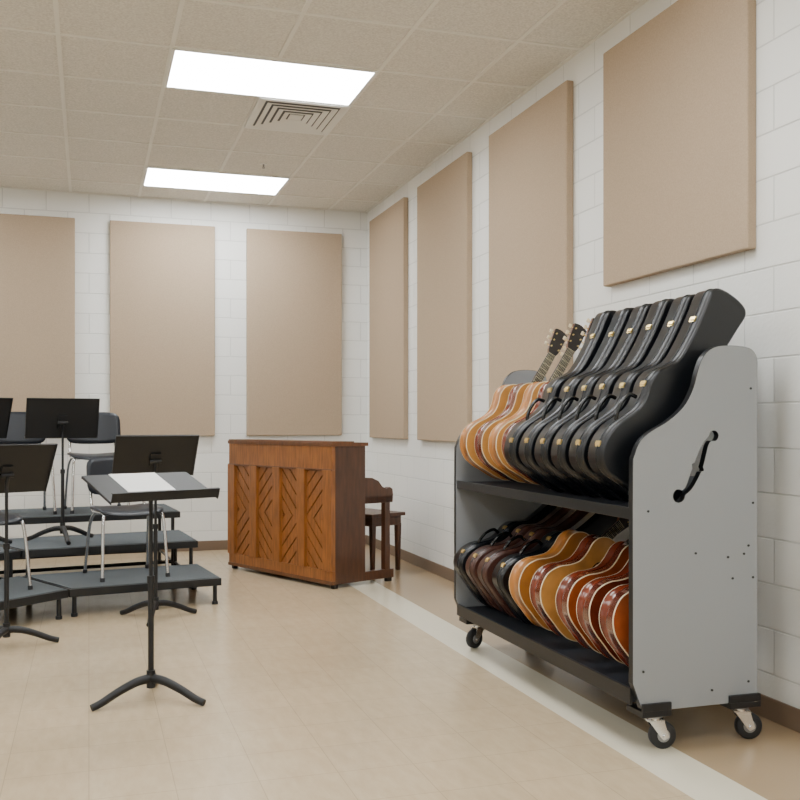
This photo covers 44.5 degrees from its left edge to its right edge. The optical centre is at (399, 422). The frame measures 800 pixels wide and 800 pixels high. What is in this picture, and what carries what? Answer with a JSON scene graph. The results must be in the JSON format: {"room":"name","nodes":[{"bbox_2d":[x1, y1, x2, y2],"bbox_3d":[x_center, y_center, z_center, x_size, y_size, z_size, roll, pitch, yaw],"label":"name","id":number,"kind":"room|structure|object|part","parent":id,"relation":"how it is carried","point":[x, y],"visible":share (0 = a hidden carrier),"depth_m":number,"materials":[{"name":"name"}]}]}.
{"room":"music room","nodes":[
{"label":"music room","id":0,"kind":"room"},
{"bbox_2d":[0,188,366,540],"bbox_3d":[-3.975,-0.445,8.578,7.830,3.290,0.100,0,0,-18],"label":"wall","id":1,"kind":"structure","parent":0,"point":[202,519],"depth_m":9.21,"materials":[{"name":"white brick"}]},
{"bbox_2d":[0,213,74,411],"bbox_3d":[-3.391,-0.865,8.688,0.950,1.970,0.044,0,0,-18],"label":"acoustic panel","id":2,"kind":"object","parent":1,"relation":"attached to","point":[37,253],"visible":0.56,"depth_m":8.71,"materials":[{"name":"fabric"}]},
{"bbox_2d":[110,220,214,435],"bbox_3d":[-2.198,-0.865,9.068,0.947,1.970,0.044,0,0,-18],"label":"acoustic panel","id":3,"kind":"object","parent":1,"relation":"attached to","point":[162,275],"visible":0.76,"depth_m":9.04,"materials":[{"name":"fabric"}]},
{"bbox_2d":[123,535,365,553],"bbox_3d":[-3.964,1.155,8.523,7.618,0.090,0.012,0,0,-18],"label":"baseboard","id":4,"kind":"structure","parent":1,"relation":"attached to","point":[216,544],"depth_m":9.21,"materials":[{"name":"brown plastic"}]},
{"bbox_2d":[246,228,341,435],"bbox_3d":[-1.018,-0.865,9.443,0.929,1.970,0.044,0,0,-18],"label":"acoustic panel","id":5,"kind":"object","parent":1,"relation":"attached to","point":[294,278],"visible":1,"depth_m":9.41,"materials":[{"name":"fabric"}]},
{"bbox_2d":[0,0,639,211],"bbox_3d":[-1.998,-2.140,2.370,7.830,0.100,13.130,0,0,-18],"label":"ceiling","id":6,"kind":"structure","parent":0,"point":[203,25],"depth_m":5.96,"materials":[{"name":"tile"}]},
{"bbox_2d":[142,167,290,195],"bbox_3d":[-1.596,-2.080,8.433,1.196,0.006,0.660,0,0,-18],"label":"ceiling light","id":7,"kind":"object","parent":6,"relation":"in","point":[153,176],"depth_m":8.42,"materials":[{"name":"white plastic"}]},
{"bbox_2d":[163,48,378,106],"bbox_3d":[-0.795,-2.080,5.918,1.196,0.006,0.660,0,0,-18],"label":"ceiling light","id":8,"kind":"object","parent":6,"relation":"in","point":[194,70],"depth_m":5.88,"materials":[{"name":"white plastic"}]},
{"bbox_2d":[244,97,349,135],"bbox_3d":[-0.710,-2.076,6.637,0.598,0.013,0.660,0,0,-18],"label":"ceiling vent","id":9,"kind":"object","parent":6,"relation":"in","point":[270,114],"visible":1,"depth_m":6.61,"materials":[{"name":"grey metal"}]},
{"bbox_2d":[0,0,648,212],"bbox_3d":[-1.998,-2.087,2.370,7.630,0.007,12.930,0,0,-18],"label":"grid","id":10,"kind":"object","parent":6,"relation":"attached to","point":[303,12],"depth_m":6.07,"materials":[{"name":"white metal"}]},
{"bbox_2d":[0,544,799,799],"bbox_3d":[-1.998,1.250,2.370,7.830,0.100,13.130,0,0,-18],"label":"floor","id":11,"kind":"structure","parent":0,"point":[375,689],"depth_m":4.05,"materials":[{"name":"tile"}]},
{"bbox_2d":[0,546,20,577],"bbox_3d":[-3.264,1.025,6.057,0.745,0.350,1.994,0,0,31],"label":"choir riser","id":12,"kind":"object","parent":11,"relation":"on","point":[13,554],"visible":0.35,"depth_m":6.49,"materials":[{"name":"black"}]},
{"bbox_2d":[0,398,12,543],"bbox_3d":[-2.911,0.336,6.647,0.509,1.026,0.471,0,0,-18],"label":"music stand","id":13,"kind":"object","parent":12,"relation":"on","point":[5,403],"visible":0.88,"depth_m":6.83,"materials":[{"name":"black paint"}]},
{"bbox_2d":[0,443,58,641],"bbox_3d":[-2.155,0.656,5.264,0.414,1.087,0.525,0,0,34],"label":"music stand","id":14,"kind":"object","parent":11,"relation":"on","point":[23,467],"visible":1,"depth_m":5.27,"materials":[{"name":"black paint"}]},
{"bbox_2d":[0,576,67,619],"bbox_3d":[-2.697,1.110,5.594,0.696,0.180,1.783,0,0,31],"label":"choir riser","id":15,"kind":"object","parent":11,"relation":"on","point":[19,594],"visible":1,"depth_m":5.95,"materials":[{"name":"black"}]},
{"bbox_2d":[0,512,32,589],"bbox_3d":[-2.574,0.626,5.935,0.490,0.793,0.458,0,0,34],"label":"chair","id":16,"kind":"object","parent":15,"relation":"on","point":[13,518],"visible":0.96,"depth_m":5.98,"materials":[{"name":"black plastic"}]},
{"bbox_2d":[0,504,179,571],"bbox_3d":[-2.639,0.950,7.764,1.730,0.500,0.778,0,0,-27],"label":"choir riser","id":17,"kind":"object","parent":11,"relation":"on","point":[81,514],"visible":0.52,"depth_m":7.64,"materials":[{"name":"black"}]},
{"bbox_2d":[0,412,56,514],"bbox_3d":[-2.938,0.306,7.565,0.458,0.793,0.490,0,0,-30],"label":"chair","id":18,"kind":"object","parent":17,"relation":"on","point":[16,429],"visible":0.31,"depth_m":7.73,"materials":[{"name":"black plastic"}]},
{"bbox_2d":[64,412,129,513],"bbox_3d":[-2.433,0.306,7.831,0.458,0.793,0.490,0,0,-26],"label":"chair","id":19,"kind":"object","parent":17,"relation":"on","point":[109,423],"visible":0.57,"depth_m":7.99,"materials":[{"name":"black plastic"}]},
{"bbox_2d":[0,530,197,578],"bbox_3d":[-2.235,1.025,7.122,1.479,0.350,0.745,0,0,-27],"label":"choir riser","id":20,"kind":"object","parent":11,"relation":"on","point":[176,539],"visible":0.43,"depth_m":7.01,"materials":[{"name":"black"}]},
{"bbox_2d":[24,398,99,544],"bbox_3d":[-2.397,0.336,6.971,0.500,1.027,0.414,0,0,-28],"label":"music stand","id":21,"kind":"object","parent":20,"relation":"on","point":[62,418],"visible":0.95,"depth_m":7.02,"materials":[{"name":"black paint"}]},
{"bbox_2d":[22,564,220,616],"bbox_3d":[-1.838,1.110,6.513,1.199,0.180,0.695,0,0,-27],"label":"choir riser","id":22,"kind":"object","parent":11,"relation":"on","point":[128,580],"visible":0.84,"depth_m":6.39,"materials":[{"name":"black"}]},
{"bbox_2d":[83,456,169,581],"bbox_3d":[-1.845,0.626,6.569,0.458,0.793,0.490,0,0,-32],"label":"chair","id":23,"kind":"object","parent":22,"relation":"on","point":[103,465],"visible":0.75,"depth_m":6.59,"materials":[{"name":"black plastic"}]},
{"bbox_2d":[81,472,219,710],"bbox_3d":[-1.083,0.711,4.223,0.519,0.977,0.475,0,0,-42],"label":"music stand","id":24,"kind":"object","parent":11,"relation":"on","point":[129,487],"visible":1,"depth_m":4.20,"materials":[{"name":"black paint"}]},
{"bbox_2d":[111,435,198,626],"bbox_3d":[-1.490,0.636,5.961,0.524,1.127,0.452,0,0,-18],"label":"music stand","id":25,"kind":"object","parent":11,"relation":"on","point":[132,453],"visible":0.77,"depth_m":5.99,"materials":[{"name":"black paint"}]},
{"bbox_2d":[228,439,393,588],"bbox_3d":[-0.736,0.667,7.744,0.604,1.066,1.414,0,0,-42],"label":"upright piano","id":26,"kind":"object","parent":11,"relation":"on","point":[296,508],"visible":1,"depth_m":7.33,"materials":[{"name":"brown wood"}]},
{"bbox_2d":[365,508,404,569],"bbox_3d":[-0.342,0.964,8.161,0.360,0.472,0.760,0,0,-42],"label":"piano bench","id":27,"kind":"object","parent":11,"relation":"on","point":[372,516],"visible":0.33,"depth_m":7.91,"materials":[{"name":"brown wood"}]},
{"bbox_2d":[454,345,761,748],"bbox_3d":[0.838,0.455,4.467,0.576,1.490,1.835,0,0,-18],"label":"rack","id":28,"kind":"object","parent":11,"relation":"on","point":[693,557],"visible":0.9,"depth_m":3.63,"materials":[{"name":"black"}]},
{"bbox_3d":[0.549,0.378,5.311,0.537,1.336,0.028,0,0,-18],"label":"panel","id":29,"kind":"part","parent":28,"relation":"part of","materials":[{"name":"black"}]},
{"bbox_2d":[453,504,556,605],"bbox_3d":[0.641,0.658,5.231,0.728,0.614,0.120,0,0,-18],"label":"guitar case","id":30,"kind":"object","parent":28,"relation":"in","point":[459,562],"visible":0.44,"depth_m":5.16,"materials":[{"name":"black plastic"}]},
{"bbox_2d":[460,329,566,480],"bbox_3d":[0.615,-0.102,5.153,0.603,0.804,0.108,0,0,-18],"label":"acoustic guitar","id":31,"kind":"object","parent":28,"relation":"on","point":[500,396],"visible":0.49,"depth_m":5.10,"materials":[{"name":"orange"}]},
{"bbox_2d":[465,506,570,611],"bbox_3d":[0.693,0.658,5.069,0.728,0.614,0.110,0,0,-18],"label":"guitar case","id":32,"kind":"object","parent":28,"relation":"in","point":[472,563],"visible":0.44,"depth_m":5.00,"materials":[{"name":"brown plastic"}]},
{"bbox_2d":[501,381,549,484],"bbox_3d":[0.783,-0.106,4.634,0.608,0.813,0.108,0,0,-18],"label":"acoustic guitar","id":33,"kind":"object","parent":28,"relation":"on","point":[541,390],"visible":0.16,"depth_m":4.60,"materials":[{"name":"beige"}]},
{"bbox_2d":[474,323,586,482],"bbox_3d":[0.680,-0.106,4.958,0.608,0.813,0.108,0,0,-18],"label":"acoustic guitar","id":34,"kind":"object","parent":28,"relation":"on","point":[515,397],"visible":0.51,"depth_m":4.91,"materials":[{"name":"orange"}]},
{"bbox_2d":[477,509,588,617],"bbox_3d":[0.741,0.658,4.917,0.728,0.614,0.110,0,0,-18],"label":"guitar case","id":35,"kind":"object","parent":28,"relation":"in","point":[485,569],"visible":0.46,"depth_m":4.84,"materials":[{"name":"brown plastic"}]},
{"bbox_2d":[488,318,593,484],"bbox_3d":[0.737,-0.110,4.787,0.613,0.822,0.108,0,0,-18],"label":"acoustic guitar","id":36,"kind":"object","parent":28,"relation":"on","point":[531,392],"visible":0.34,"depth_m":4.72,"materials":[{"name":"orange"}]},
{"bbox_2d":[504,310,615,491],"bbox_3d":[0.786,-0.102,4.479,0.634,0.838,0.116,0,0,-18],"label":"guitar case","id":37,"kind":"object","parent":28,"relation":"on","point":[600,325],"visible":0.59,"depth_m":4.43,"materials":[{"name":"black plastic"}]},
{"bbox_2d":[492,512,628,625],"bbox_3d":[0.799,0.658,4.736,0.728,0.614,0.120,0,0,-18],"label":"guitar case","id":38,"kind":"object","parent":28,"relation":"in","point":[592,523],"visible":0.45,"depth_m":4.67,"materials":[{"name":"black plastic"}]},
{"bbox_2d":[509,517,628,630],"bbox_3d":[0.835,0.651,4.561,0.679,0.606,0.108,0,0,-22],"label":"acoustic guitar","id":39,"kind":"object","parent":28,"relation":"on","point":[567,542],"visible":0.37,"depth_m":4.47,"materials":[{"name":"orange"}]},
{"bbox_2d":[519,308,633,494],"bbox_3d":[0.838,-0.099,4.332,0.641,0.835,0.116,0,0,-18],"label":"guitar case","id":40,"kind":"object","parent":28,"relation":"on","point":[619,321],"visible":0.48,"depth_m":4.28,"materials":[{"name":"black plastic"}]},
{"bbox_2d":[529,535,628,641],"bbox_3d":[0.902,0.651,4.351,0.679,0.606,0.108,0,0,-22],"label":"acoustic guitar","id":41,"kind":"object","parent":28,"relation":"on","point":[592,549],"visible":0.38,"depth_m":4.25,"materials":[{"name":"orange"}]},
{"bbox_2d":[555,541,628,653],"bbox_3d":[0.978,0.651,4.113,0.679,0.606,0.108,0,0,-22],"label":"acoustic guitar","id":42,"kind":"object","parent":28,"relation":"on","point":[616,557],"visible":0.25,"depth_m":4.01,"materials":[{"name":"beige wood"}]},
{"bbox_2d":[534,303,652,497],"bbox_3d":[0.885,-0.099,4.184,0.641,0.835,0.116,0,0,-18],"label":"guitar case","id":43,"kind":"object","parent":28,"relation":"on","point":[542,451],"visible":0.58,"depth_m":4.13,"materials":[{"name":"black plastic"}]},
{"bbox_2d":[576,559,628,663],"bbox_3d":[1.032,0.651,3.941,0.679,0.606,0.108,0,0,-22],"label":"acoustic guitar","id":44,"kind":"object","parent":28,"relation":"on","point":[591,596],"visible":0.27,"depth_m":3.82,"materials":[{"name":"beige wood"}]},
{"bbox_2d":[551,298,674,499],"bbox_3d":[0.930,-0.101,4.035,0.638,0.836,0.116,0,0,-18],"label":"guitar case","id":45,"kind":"object","parent":28,"relation":"on","point":[658,311],"visible":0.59,"depth_m":3.98,"materials":[{"name":"black plastic"}]},
{"bbox_2d":[599,584,628,666],"bbox_3d":[1.087,0.651,3.770,0.679,0.606,0.108,0,0,-22],"label":"acoustic guitar","id":46,"kind":"object","parent":28,"relation":"on","point":[614,608],"visible":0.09,"depth_m":3.63,"materials":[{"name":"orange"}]},
{"bbox_2d":[569,294,695,501],"bbox_3d":[0.980,-0.100,3.886,0.640,0.835,0.116,0,0,-18],"label":"guitar case","id":47,"kind":"object","parent":28,"relation":"on","point":[579,446],"visible":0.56,"depth_m":3.83,"materials":[{"name":"black plastic"}]},
{"bbox_2d":[588,288,745,500],"bbox_3d":[1.024,-0.101,3.737,0.636,0.837,0.116,0,0,-18],"label":"guitar case","id":48,"kind":"object","parent":28,"relation":"on","point":[713,317],"visible":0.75,"depth_m":3.68,"materials":[{"name":"black plastic"}]},
{"bbox_3d":[1.089,0.378,3.615,0.537,1.336,0.028,0,0,-18],"label":"panel","id":49,"kind":"part","parent":28,"relation":"part of","materials":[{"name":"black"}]},
{"bbox_2d":[367,0,799,708],"bbox_3d":[1.685,-0.445,3.543,0.100,3.290,12.930,0,0,-18],"label":"wall","id":50,"kind":"structure","parent":0,"point":[765,279],"depth_m":4.16,"materials":[{"name":"white brick"}]},
{"bbox_2d":[369,197,407,438],"bbox_3d":[-0.113,-0.905,8.947,0.044,2.090,1.080,0,0,-18],"label":"acoustic panel","id":51,"kind":"object","parent":50,"relation":"attached to","point":[388,231],"visible":1,"depth_m":8.82,"materials":[{"name":"fabric"}]},
{"bbox_2d":[417,152,471,441],"bbox_3d":[0.330,-0.905,7.556,0.044,2.090,1.120,0,0,-18],"label":"acoustic panel","id":52,"kind":"object","parent":50,"relation":"attached to","point":[444,201],"visible":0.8,"depth_m":7.43,"materials":[{"name":"fabric"}]},
{"bbox_2d":[489,80,572,407],"bbox_3d":[0.794,-0.905,6.098,0.044,2.090,1.140,0,0,-18],"label":"acoustic panel","id":53,"kind":"object","parent":50,"relation":"attached to","point":[531,155],"visible":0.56,"depth_m":5.99,"materials":[{"name":"fabric"}]},
{"bbox_2d":[366,535,799,732],"bbox_3d":[1.631,1.155,3.526,0.012,0.090,12.930,0,0,-18],"label":"baseboard","id":54,"kind":"structure","parent":50,"relation":"attached to","point":[786,715],"depth_m":3.98,"materials":[{"name":"brown plastic"}]},
{"bbox_2d":[603,0,755,286],"bbox_3d":[1.272,-1.335,4.598,0.044,1.230,1.190,0,0,-18],"label":"acoustic panel","id":55,"kind":"object","parent":50,"relation":"attached to","point":[679,91],"visible":1,"depth_m":4.49,"materials":[{"name":"fabric"}]}
]}

